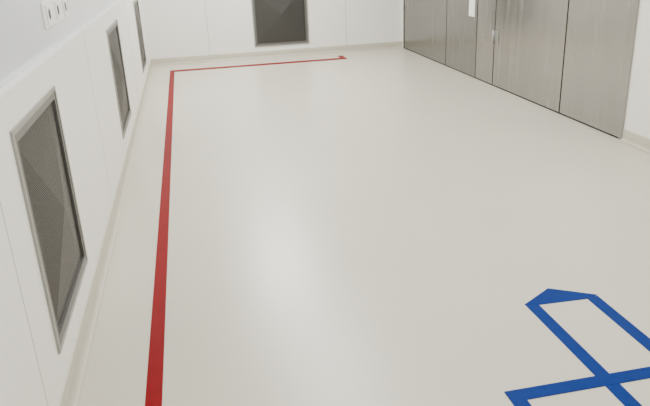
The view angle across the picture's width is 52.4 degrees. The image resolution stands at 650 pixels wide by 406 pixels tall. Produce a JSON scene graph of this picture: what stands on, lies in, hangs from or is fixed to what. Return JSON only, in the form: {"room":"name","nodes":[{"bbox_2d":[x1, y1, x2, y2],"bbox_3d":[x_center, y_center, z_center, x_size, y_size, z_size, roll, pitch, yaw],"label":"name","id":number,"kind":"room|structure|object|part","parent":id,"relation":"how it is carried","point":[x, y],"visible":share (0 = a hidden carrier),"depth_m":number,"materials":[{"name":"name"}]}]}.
{"room":"clean room","nodes":[
{"label":"clean room","id":0,"kind":"room"},
{"bbox_2d":[0,0,115,87],"bbox_3d":[-1.412,-1.713,3.188,0.001,1.800,13.600,-6,22,-10],"label":"wall","id":1,"kind":"structure","parent":0,"point":[24,39],"depth_m":2.70,"materials":[{"name":"white paint"}]},
{"bbox_2d":[40,0,68,29],"bbox_3d":[-1.324,-0.943,3.231,0.015,0.118,0.696,-6,22,-10],"label":"wall socket","id":2,"kind":"object","parent":1,"relation":"attached to","point":[53,11],"visible":1,"depth_m":3.16,"materials":[{"name":"white plastic"}]},
{"bbox_2d":[54,0,60,19],"bbox_3d":[-1.333,-0.961,3.288,0.006,0.090,0.090,-6,22,-10],"label":"socket","id":3,"kind":"object","parent":2,"relation":"attached to","point":[56,6],"depth_m":3.27,"materials":[{"name":"white plastic"}]},
{"bbox_2d":[62,0,67,15],"bbox_3d":[-1.381,-1.043,3.504,0.006,0.090,0.090,-6,22,-10],"label":"socket","id":4,"kind":"object","parent":2,"relation":"attached to","point":[64,6],"depth_m":3.48,"materials":[{"name":"white plastic"}]},
{"bbox_2d":[0,0,150,405],"bbox_3d":[-1.321,-0.320,3.736,0.001,1.200,13.600,-6,22,-10],"label":"wall","id":5,"kind":"structure","parent":0,"point":[21,384],"depth_m":2.90,"materials":[{"name":"white paint"}]},
{"bbox_2d":[0,202,47,404],"bbox_3d":[-0.958,0.264,2.072,0.003,1.088,0.004,-6,22,-10],"label":"trim","id":6,"kind":"structure","parent":5,"relation":"attached to","point":[0,202],"depth_m":2.08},
{"bbox_2d":[9,86,87,353],"bbox_3d":[-1.163,0.033,2.660,0.216,0.852,0.812,-6,22,-10],"label":"air vent","id":7,"kind":"object","parent":5,"relation":"in","point":[38,142],"visible":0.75,"depth_m":2.65,"materials":[{"name":"metal"}]},
{"bbox_2d":[0,0,121,100],"bbox_3d":[-1.358,-0.873,3.518,0.034,0.016,13.600,-6,22,-10],"label":"trim","id":8,"kind":"structure","parent":5,"relation":"attached to","point":[24,75],"depth_m":2.83,"materials":[{"name":"white plastic"}]},
{"bbox_2d":[83,34,111,199],"bbox_3d":[-1.404,-0.499,4.087,0.003,1.088,0.004,-6,22,-10],"label":"trim","id":9,"kind":"structure","parent":5,"relation":"attached to","point":[83,34],"depth_m":4.07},
{"bbox_2d":[59,60,153,405],"bbox_3d":[-1.281,0.190,3.938,0.035,0.098,13.600,-6,22,-10],"label":"baseboard","id":10,"kind":"structure","parent":5,"relation":"attached to","point":[73,384],"depth_m":3.39,"materials":[{"name":"plastic"}]},
{"bbox_2d":[106,19,130,138],"bbox_3d":[-1.799,-1.057,5.535,0.216,0.852,0.892,-6,22,-10],"label":"air vent","id":11,"kind":"object","parent":5,"relation":"in","point":[113,36],"visible":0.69,"depth_m":5.54,"materials":[{"name":"metal"}]},
{"bbox_2d":[133,0,146,72],"bbox_3d":[-2.442,-2.158,8.443,0.216,0.852,0.862,-6,22,-10],"label":"air vent","id":12,"kind":"object","parent":5,"relation":"in","point":[135,2],"visible":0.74,"depth_m":8.41,"materials":[{"name":"metal"}]},
{"bbox_2d":[143,0,401,58],"bbox_3d":[-0.737,-3.743,9.994,4.185,3.000,0.001,-6,22,-10],"label":"wall","id":13,"kind":"structure","parent":0,"point":[175,28],"depth_m":10.27,"materials":[{"name":"white paint"}]},
{"bbox_2d":[151,41,402,65],"bbox_3d":[-0.698,-2.385,10.498,4.035,0.098,0.035,-6,22,-10],"label":"baseboard","id":14,"kind":"structure","parent":13,"relation":"attached to","point":[385,45],"depth_m":10.49,"materials":[{"name":"plastic"}]},
{"bbox_2d":[251,0,309,46],"bbox_3d":[-0.711,-2.955,10.377,0.878,0.919,0.216,-6,22,-10],"label":"air vent","id":15,"kind":"object","parent":13,"relation":"in","point":[275,22],"visible":0.98,"depth_m":10.38,"materials":[{"name":"metal"}]},
{"bbox_2d":[78,48,649,405],"bbox_3d":[0.702,0.013,4.310,4.185,0.001,13.600,-6,22,-10],"label":"floor","id":16,"kind":"structure","parent":0,"point":[378,227],"depth_m":3.78,"materials":[{"name":"plastic"}]},
{"bbox_2d":[145,55,346,405],"bbox_3d":[-0.049,-0.496,5.698,2.638,0.003,9.600,-6,22,-10],"label":"tape","id":17,"kind":"object","parent":16,"relation":"on","point":[154,385],"visible":1,"depth_m":3.57,"materials":[{"name":"red plastic"}]},
{"bbox_2d":[405,48,617,138],"bbox_3d":[1.899,-1.533,8.150,0.050,0.003,5.820,-6,22,-10],"label":"threshold","id":18,"kind":"object","parent":16,"relation":"on","point":[405,48],"visible":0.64,"depth_m":7.00,"materials":[{"name":"grey metal"}]},
{"bbox_2d":[493,85,559,112],"bbox_3d":[2.135,-1.132,7.076,0.032,0.011,1.468,-6,22,-10],"label":"seal","id":19,"kind":"object","parent":18,"relation":"on","point":[493,85],"visible":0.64,"depth_m":6.96,"materials":[{"name":"black rubber"}]},
{"bbox_2d":[560,113,617,137],"bbox_3d":[2.384,-0.707,5.954,0.032,0.011,0.938,-6,22,-10],"label":"seal","id":20,"kind":"object","parent":18,"relation":"on","point":[560,113],"visible":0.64,"depth_m":5.93,"materials":[{"name":"black rubber"}]},
{"bbox_2d":[504,288,649,405],"bbox_3d":[1.227,0.763,2.314,1.162,0.004,1.726,5,23,20],"label":"tape","id":21,"kind":"object","parent":16,"relation":"on","point":[611,381],"visible":1,"depth_m":2.62,"materials":[{"name":"blue plastic"}]},
{"bbox_2d":[402,0,402,46],"bbox_3d":[1.221,-3.950,10.305,0.001,3.000,0.080,-6,22,-10],"label":"wall","id":22,"kind":"structure","parent":0,"point":[402,0],"depth_m":10.74,"materials":[{"name":"paint"}]},
{"bbox_2d":[624,0,649,138],"bbox_3d":[3.188,-0.582,1.413,0.001,3.000,7.700,-6,22,-10],"label":"wall","id":23,"kind":"structure","parent":0,"point":[637,117],"depth_m":5.16,"materials":[{"name":"paint"}]},
{"bbox_2d":[403,0,404,47],"bbox_3d":[1.265,-3.535,10.406,0.060,2.150,0.040,-6,22,-10],"label":"post","id":24,"kind":"object","parent":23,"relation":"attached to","point":[403,0],"visible":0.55,"depth_m":10.59,"materials":[{"name":"metal"}]},
{"bbox_2d":[404,0,446,64],"bbox_3d":[1.455,-3.216,9.559,0.045,2.128,1.798,-6,22,-10],"label":"leaf","id":25,"kind":"object","parent":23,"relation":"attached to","point":[425,21],"visible":0.8,"depth_m":9.65,"materials":[{"name":"metal"}]},
{"bbox_2d":[446,0,477,76],"bbox_3d":[1.740,-2.728,8.273,0.045,2.128,0.968,-6,22,-10],"label":"leaf","id":26,"kind":"object","parent":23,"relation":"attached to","point":[461,36],"visible":0.8,"depth_m":8.46,"materials":[{"name":"metal"}]},
{"bbox_2d":[469,0,474,16],"bbox_3d":[1.789,-2.469,8.016,0.007,0.390,0.170,-6,22,-10],"label":"plate","id":27,"kind":"object","parent":26,"relation":"attached to","point":[471,2],"visible":1,"depth_m":8.04,"materials":[{"name":"white plastic"}]},
{"bbox_2d":[475,0,496,83],"bbox_3d":[1.889,-2.472,7.595,0.045,2.128,0.468,-6,22,-10],"label":"leaf","id":28,"kind":"object","parent":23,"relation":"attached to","point":[486,23],"visible":0.8,"depth_m":7.79,"materials":[{"name":"metal"}]},
{"bbox_2d":[491,0,569,111],"bbox_3d":[2.079,-2.143,6.728,0.049,2.128,1.554,-6,22,-10],"label":"leaf","id":29,"kind":"object","parent":23,"relation":"attached to","point":[529,53],"depth_m":6.76,"materials":[{"name":"metal"}]},
{"bbox_3d":[1.940,-1.898,7.540,0.005,0.140,0.180,-6,22,-10],"label":"hinge","id":30,"kind":"part","parent":29,"relation":"part of","materials":[{"name":"silver metal"}]},
{"bbox_2d":[560,0,634,136],"bbox_3d":[2.338,-1.703,5.567,0.045,2.128,0.938,-6,22,-10],"label":"wall panel","id":31,"kind":"object","parent":23,"relation":"attached to","point":[598,35],"visible":0.79,"depth_m":5.70,"materials":[{"name":"metal"}]},
{"bbox_2d":[618,0,639,139],"bbox_3d":[2.436,-1.530,5.113,0.060,2.150,0.040,-6,22,-10],"label":"post","id":32,"kind":"object","parent":23,"relation":"attached to","point":[637,2],"visible":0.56,"depth_m":5.27,"materials":[{"name":"metal"}]},
{"bbox_2d":[619,129,649,153],"bbox_3d":[3.230,0.770,1.934,0.035,0.098,7.700,-6,22,-10],"label":"baseboard","id":33,"kind":"structure","parent":23,"relation":"attached to","point":[640,142],"depth_m":5.29,"materials":[{"name":"plastic"}]}
]}

